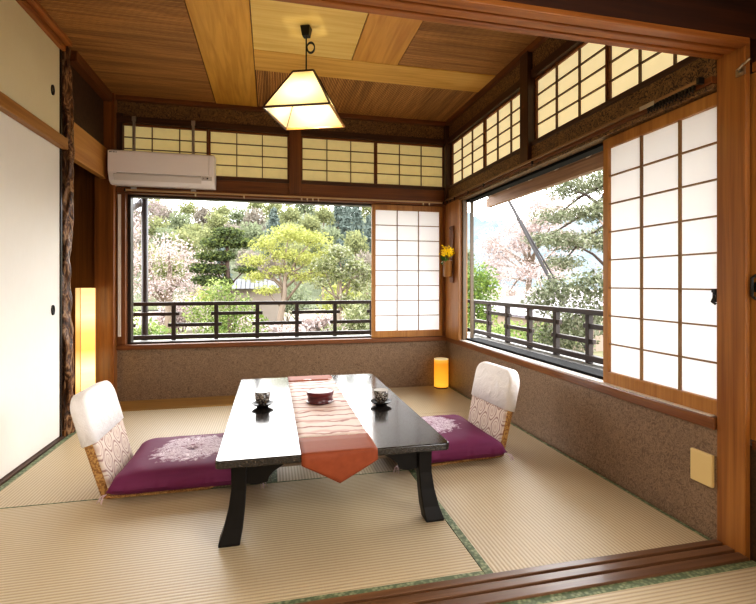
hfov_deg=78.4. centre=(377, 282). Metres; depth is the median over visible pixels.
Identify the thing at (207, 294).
bush
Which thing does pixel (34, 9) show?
trim
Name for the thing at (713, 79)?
trim
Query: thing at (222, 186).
trim
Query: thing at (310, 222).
tree
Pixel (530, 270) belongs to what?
cherry tree
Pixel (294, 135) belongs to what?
trim
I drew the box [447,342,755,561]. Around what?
wall
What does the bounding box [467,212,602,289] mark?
hill
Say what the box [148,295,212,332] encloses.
bush
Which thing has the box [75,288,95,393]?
floor lamp
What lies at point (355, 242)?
tree
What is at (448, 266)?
vase
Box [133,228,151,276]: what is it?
tree
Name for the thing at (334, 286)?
bush
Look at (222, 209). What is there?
tree
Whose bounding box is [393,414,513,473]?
floor cushion
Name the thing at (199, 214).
tree
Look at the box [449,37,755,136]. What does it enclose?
wall
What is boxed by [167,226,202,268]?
tree
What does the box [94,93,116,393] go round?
pillar
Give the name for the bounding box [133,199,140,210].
drain pipe
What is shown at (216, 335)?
veranda railing
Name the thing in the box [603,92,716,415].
screen
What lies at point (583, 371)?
window
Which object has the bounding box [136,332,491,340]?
trim
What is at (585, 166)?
roof
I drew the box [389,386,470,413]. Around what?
mat
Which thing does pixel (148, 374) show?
wall
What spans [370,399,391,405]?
saucer
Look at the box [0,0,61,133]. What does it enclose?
door
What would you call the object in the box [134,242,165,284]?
tree
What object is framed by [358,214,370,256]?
conifer
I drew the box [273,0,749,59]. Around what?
ceiling beam
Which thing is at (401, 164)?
window
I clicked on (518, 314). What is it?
building
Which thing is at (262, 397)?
tea cup
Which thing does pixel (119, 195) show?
trim
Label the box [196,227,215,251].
tree
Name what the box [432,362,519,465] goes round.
chair
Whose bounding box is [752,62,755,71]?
trim
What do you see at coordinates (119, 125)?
trim
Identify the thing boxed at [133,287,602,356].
ground
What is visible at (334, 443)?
table runner
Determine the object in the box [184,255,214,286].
tree
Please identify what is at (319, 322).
bush
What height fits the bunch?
0.219 m
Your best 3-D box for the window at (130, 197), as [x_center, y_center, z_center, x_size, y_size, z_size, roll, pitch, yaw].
[-0.754,-0.115,4.305,2.850,1.275,0.080,0,0,-13]
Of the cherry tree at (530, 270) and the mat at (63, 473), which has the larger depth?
the cherry tree at (530, 270)
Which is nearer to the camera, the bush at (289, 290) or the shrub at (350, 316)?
the shrub at (350, 316)
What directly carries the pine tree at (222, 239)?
on the ground
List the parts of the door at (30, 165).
finger pull, frame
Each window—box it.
[123,123,207,154]
[128,195,370,343]
[209,129,288,179]
[301,136,375,183]
[376,141,442,187]
[444,77,714,416]
[452,119,483,183]
[484,91,519,166]
[535,42,607,139]
[608,45,688,99]
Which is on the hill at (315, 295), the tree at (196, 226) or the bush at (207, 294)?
the tree at (196, 226)
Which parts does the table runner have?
panel, panel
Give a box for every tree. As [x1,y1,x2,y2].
[133,198,165,235]
[133,215,223,339]
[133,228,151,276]
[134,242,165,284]
[139,215,170,247]
[148,199,166,214]
[148,250,185,285]
[153,203,175,226]
[154,227,177,248]
[166,210,193,229]
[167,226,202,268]
[177,200,201,223]
[182,223,206,251]
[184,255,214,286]
[186,226,257,332]
[190,203,214,227]
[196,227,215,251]
[203,210,229,229]
[212,234,244,263]
[213,203,230,220]
[224,222,243,237]
[228,205,249,227]
[233,249,261,280]
[237,224,339,336]
[238,221,265,251]
[239,206,266,230]
[245,203,265,216]
[257,254,288,283]
[262,203,282,219]
[278,204,300,226]
[279,220,305,246]
[280,241,310,285]
[293,204,317,219]
[298,212,321,240]
[303,236,328,255]
[306,253,340,308]
[308,243,370,326]
[313,205,335,231]
[320,226,344,246]
[343,230,369,260]
[352,249,370,293]
[360,207,370,219]
[467,247,474,270]
[474,190,590,300]
[520,169,602,271]
[566,174,602,286]
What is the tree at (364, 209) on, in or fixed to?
on the hill at (315, 295)
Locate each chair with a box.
[70,380,214,498]
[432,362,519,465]
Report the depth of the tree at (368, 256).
27.32 m
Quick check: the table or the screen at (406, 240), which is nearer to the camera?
the table
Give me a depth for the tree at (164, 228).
30.70 m
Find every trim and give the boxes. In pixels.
[0,91,67,149]
[0,436,64,485]
[16,0,72,50]
[70,50,111,100]
[115,94,445,126]
[116,113,122,186]
[116,180,445,206]
[116,336,445,349]
[117,115,443,190]
[117,193,444,344]
[118,194,120,336]
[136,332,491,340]
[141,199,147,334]
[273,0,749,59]
[289,130,300,194]
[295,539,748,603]
[443,125,451,198]
[446,36,548,125]
[446,76,716,203]
[446,337,716,429]
[447,58,716,203]
[448,40,698,189]
[482,338,602,369]
[520,51,534,163]
[750,66,754,443]
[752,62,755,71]
[752,441,755,449]
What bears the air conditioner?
attached to the wall at (148, 374)
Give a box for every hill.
[133,210,502,309]
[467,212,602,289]
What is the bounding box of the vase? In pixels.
[443,225,453,282]
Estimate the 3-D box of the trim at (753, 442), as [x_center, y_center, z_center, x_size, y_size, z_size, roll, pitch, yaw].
[1.879,0.590,-0.214,0.156,0.030,3.936,0,0,-13]
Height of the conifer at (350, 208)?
3.662 m
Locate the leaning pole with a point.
(529, 238)
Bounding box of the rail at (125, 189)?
[124,188,443,205]
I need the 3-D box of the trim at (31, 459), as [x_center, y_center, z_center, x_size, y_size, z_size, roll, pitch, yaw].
[-1.830,1.016,2.051,0.048,0.057,1.918,0,0,-13]
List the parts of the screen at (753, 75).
pull handle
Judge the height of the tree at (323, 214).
3.165 m
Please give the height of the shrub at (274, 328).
1.361 m
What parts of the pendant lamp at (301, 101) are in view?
shade panel, shade panel, shade frame, cord, shade panel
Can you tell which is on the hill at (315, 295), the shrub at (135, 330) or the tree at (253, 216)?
the tree at (253, 216)
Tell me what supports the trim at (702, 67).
attached to the wall at (550, 45)
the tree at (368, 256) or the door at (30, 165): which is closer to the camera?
the door at (30, 165)
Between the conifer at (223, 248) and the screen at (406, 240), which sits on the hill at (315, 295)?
the conifer at (223, 248)
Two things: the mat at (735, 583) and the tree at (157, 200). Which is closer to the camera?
the mat at (735, 583)
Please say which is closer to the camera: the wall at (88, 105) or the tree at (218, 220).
the wall at (88, 105)
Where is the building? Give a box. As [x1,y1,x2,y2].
[478,290,602,351]
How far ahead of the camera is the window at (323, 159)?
4.33 m
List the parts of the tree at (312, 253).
crown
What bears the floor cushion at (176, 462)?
on the chair at (96, 412)
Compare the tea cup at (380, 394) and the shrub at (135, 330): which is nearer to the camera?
the tea cup at (380, 394)
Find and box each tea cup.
[255,390,269,404]
[374,388,387,402]
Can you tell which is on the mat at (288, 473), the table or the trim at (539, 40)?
the table
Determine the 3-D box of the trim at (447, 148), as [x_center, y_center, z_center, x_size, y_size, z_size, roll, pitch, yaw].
[0.702,-1.170,4.570,0.130,0.740,0.160,0,0,-13]
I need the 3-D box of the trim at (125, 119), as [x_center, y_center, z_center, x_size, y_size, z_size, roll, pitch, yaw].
[-0.762,-1.150,4.241,2.935,0.500,0.100,0,0,-13]
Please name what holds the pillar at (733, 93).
on the floor
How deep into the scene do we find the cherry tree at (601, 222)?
19.13 m
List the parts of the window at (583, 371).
frame, curtain rail, sill rail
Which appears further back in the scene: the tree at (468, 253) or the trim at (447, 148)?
the tree at (468, 253)
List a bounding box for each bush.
[133,308,140,321]
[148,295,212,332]
[187,284,214,321]
[209,309,268,337]
[276,273,314,320]
[293,313,352,335]
[315,279,370,317]
[350,282,370,319]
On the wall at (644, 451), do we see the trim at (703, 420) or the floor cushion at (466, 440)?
the trim at (703, 420)
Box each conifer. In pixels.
[209,247,232,298]
[263,230,281,265]
[264,206,283,247]
[327,238,350,284]
[329,206,346,228]
[339,206,354,241]
[343,206,354,217]
[350,207,363,237]
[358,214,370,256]
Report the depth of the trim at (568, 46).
2.85 m
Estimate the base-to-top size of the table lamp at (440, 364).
0.276 m
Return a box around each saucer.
[251,400,273,407]
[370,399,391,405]
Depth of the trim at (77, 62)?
3.38 m
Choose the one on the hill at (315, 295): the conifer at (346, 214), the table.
the conifer at (346, 214)
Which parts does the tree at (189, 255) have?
crown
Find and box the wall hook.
[736,57,750,77]
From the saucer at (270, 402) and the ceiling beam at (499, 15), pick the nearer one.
the ceiling beam at (499, 15)
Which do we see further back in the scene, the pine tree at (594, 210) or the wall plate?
the pine tree at (594, 210)
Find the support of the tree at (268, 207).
on the hill at (315, 295)
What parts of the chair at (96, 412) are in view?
backrest, seat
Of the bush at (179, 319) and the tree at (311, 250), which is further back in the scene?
the tree at (311, 250)
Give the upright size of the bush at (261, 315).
1.234 m
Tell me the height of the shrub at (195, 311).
2.146 m
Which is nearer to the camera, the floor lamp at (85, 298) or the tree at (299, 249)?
the floor lamp at (85, 298)
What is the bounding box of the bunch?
[439,245,454,263]
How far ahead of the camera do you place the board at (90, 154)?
3.44 m
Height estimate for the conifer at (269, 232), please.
3.566 m
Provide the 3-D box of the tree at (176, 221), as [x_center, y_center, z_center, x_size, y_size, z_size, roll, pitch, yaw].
[-15.088,-3.887,35.195,2.223,3.278,1.720,0,0,-13]
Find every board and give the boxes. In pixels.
[74,122,105,178]
[119,395,235,411]
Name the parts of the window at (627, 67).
frame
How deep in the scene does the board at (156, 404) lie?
3.81 m
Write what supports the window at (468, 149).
in the wall at (550, 45)
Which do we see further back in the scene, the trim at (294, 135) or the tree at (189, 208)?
the tree at (189, 208)
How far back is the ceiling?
3.13 m
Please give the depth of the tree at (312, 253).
26.92 m
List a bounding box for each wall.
[70,65,103,145]
[70,101,446,400]
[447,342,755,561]
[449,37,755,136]
[502,0,755,41]
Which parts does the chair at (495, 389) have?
seat, backrest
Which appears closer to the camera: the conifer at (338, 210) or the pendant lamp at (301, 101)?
the pendant lamp at (301, 101)
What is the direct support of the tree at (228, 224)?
on the hill at (315, 295)
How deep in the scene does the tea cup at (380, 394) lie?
2.45 m
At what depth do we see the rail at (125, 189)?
4.12 m
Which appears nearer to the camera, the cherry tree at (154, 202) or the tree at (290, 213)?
the cherry tree at (154, 202)
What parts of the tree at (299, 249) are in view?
crown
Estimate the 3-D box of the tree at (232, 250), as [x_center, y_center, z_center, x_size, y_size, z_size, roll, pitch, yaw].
[-9.634,-1.591,29.938,2.070,3.430,1.602,0,0,-13]
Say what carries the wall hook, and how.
attached to the pillar at (733, 93)
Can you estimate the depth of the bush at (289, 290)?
18.85 m
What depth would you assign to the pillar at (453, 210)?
4.29 m
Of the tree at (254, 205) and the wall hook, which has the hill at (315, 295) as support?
the tree at (254, 205)
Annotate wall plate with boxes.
[690,447,713,487]
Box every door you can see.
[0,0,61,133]
[0,111,61,478]
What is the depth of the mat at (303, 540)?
1.76 m
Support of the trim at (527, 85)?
attached to the wall at (550, 45)
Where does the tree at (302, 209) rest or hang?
on the hill at (315, 295)
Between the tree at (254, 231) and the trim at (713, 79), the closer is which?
the trim at (713, 79)
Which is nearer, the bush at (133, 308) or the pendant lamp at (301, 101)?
the pendant lamp at (301, 101)
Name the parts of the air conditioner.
panel, display panel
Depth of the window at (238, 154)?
4.15 m
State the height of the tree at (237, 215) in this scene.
3.226 m
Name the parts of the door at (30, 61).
finger pull, frame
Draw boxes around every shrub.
[133,317,185,340]
[181,276,268,338]
[231,314,308,337]
[320,304,368,335]
[467,261,501,327]
[467,319,576,344]
[518,266,602,352]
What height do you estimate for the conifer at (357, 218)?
3.610 m
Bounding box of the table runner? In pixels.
[288,375,377,482]
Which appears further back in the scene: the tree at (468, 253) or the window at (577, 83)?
the tree at (468, 253)
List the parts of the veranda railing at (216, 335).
rail, post, rail, post, rail, post, rail, post, rail, rail, rail, post, rail, post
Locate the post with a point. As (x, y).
(68, 156)
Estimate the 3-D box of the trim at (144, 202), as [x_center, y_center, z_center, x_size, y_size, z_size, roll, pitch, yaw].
[-2.329,0.475,4.624,0.064,2.850,0.064,0,0,-13]
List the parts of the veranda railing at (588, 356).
rail, post, rail, post, rail, post, rail, rail, rail, post, rail, post, rail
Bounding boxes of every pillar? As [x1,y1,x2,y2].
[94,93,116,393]
[445,199,466,340]
[717,43,749,560]
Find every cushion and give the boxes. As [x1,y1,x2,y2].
[96,433,267,503]
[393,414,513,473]
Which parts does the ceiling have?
reed panel, panel, reed panel, panel, reed panel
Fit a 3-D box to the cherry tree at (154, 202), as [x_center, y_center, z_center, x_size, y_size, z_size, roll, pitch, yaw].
[-7.898,-0.505,13.923,2.824,5.024,1.282,0,0,-13]
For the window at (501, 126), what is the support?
in the wall at (550, 45)
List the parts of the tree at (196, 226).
crown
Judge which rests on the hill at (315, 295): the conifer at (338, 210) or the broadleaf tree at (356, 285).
the conifer at (338, 210)
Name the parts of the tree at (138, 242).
crown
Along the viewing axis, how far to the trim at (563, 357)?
3.68 m
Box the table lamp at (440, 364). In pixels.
[434,357,447,388]
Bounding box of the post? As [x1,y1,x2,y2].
[62,46,75,435]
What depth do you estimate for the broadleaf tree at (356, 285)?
11.02 m
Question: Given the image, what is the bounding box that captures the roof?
[486,151,602,206]
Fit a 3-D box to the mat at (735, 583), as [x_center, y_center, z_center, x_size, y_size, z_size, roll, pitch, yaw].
[0.365,1.021,0.953,2.238,0.046,0.950,0,0,-13]
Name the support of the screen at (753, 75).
on the trim at (753, 442)
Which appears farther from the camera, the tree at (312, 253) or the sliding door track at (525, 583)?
the tree at (312, 253)
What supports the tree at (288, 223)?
on the hill at (315, 295)
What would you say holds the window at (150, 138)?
in the wall at (148, 374)
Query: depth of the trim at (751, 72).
1.71 m
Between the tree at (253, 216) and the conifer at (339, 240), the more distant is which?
the tree at (253, 216)
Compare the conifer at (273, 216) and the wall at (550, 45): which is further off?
the conifer at (273, 216)
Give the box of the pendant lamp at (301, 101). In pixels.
[262,25,344,129]
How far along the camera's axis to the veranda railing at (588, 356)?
3.74 m
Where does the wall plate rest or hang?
attached to the wall at (644, 451)
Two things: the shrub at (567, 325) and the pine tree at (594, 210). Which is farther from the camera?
the pine tree at (594, 210)
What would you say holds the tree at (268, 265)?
on the hill at (315, 295)
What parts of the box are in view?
lid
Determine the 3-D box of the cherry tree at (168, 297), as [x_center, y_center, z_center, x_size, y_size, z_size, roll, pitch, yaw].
[-6.078,0.013,12.993,3.628,4.038,1.307,0,0,-19]
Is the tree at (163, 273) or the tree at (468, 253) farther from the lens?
the tree at (468, 253)
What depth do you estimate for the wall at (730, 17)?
1.60 m
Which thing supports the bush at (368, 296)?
on the ground
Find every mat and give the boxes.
[0,405,270,507]
[0,470,483,603]
[271,458,402,481]
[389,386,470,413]
[409,411,711,573]
[498,560,755,603]
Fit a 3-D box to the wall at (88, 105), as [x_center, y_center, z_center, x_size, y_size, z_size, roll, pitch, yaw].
[-2.179,-1.337,3.453,0.020,0.465,0.710,0,0,-13]
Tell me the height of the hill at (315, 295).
8.374 m
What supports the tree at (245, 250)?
on the hill at (315, 295)
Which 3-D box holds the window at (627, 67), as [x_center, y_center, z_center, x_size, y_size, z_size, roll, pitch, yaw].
[1.268,-1.135,2.102,0.022,0.420,0.614,0,0,-13]
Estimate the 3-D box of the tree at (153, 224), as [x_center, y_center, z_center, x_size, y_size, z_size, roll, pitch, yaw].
[-15.826,-3.147,32.823,2.141,3.401,1.831,0,0,0]
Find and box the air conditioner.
[108,116,215,191]
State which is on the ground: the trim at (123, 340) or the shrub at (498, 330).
the shrub at (498, 330)
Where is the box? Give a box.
[306,388,333,404]
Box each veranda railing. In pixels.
[133,299,468,339]
[469,300,602,364]
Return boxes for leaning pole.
[508,201,584,347]
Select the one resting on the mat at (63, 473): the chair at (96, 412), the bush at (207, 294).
the chair at (96, 412)
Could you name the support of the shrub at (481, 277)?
on the ground
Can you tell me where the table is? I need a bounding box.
[215,374,448,547]
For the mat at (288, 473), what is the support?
on the floor
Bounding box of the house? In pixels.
[215,279,280,329]
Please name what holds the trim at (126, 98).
attached to the wall at (148, 374)
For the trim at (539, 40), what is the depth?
3.47 m
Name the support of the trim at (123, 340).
attached to the wall at (148, 374)
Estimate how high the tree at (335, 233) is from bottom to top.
3.017 m
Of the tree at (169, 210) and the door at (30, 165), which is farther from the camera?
the tree at (169, 210)
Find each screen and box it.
[371,204,441,337]
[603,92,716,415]
[750,72,755,440]
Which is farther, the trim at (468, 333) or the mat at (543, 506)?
the trim at (468, 333)
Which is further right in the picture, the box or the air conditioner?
the box
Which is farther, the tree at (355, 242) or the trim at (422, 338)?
the tree at (355, 242)
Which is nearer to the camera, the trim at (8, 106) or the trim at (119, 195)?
the trim at (8, 106)
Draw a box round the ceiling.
[37,0,537,121]

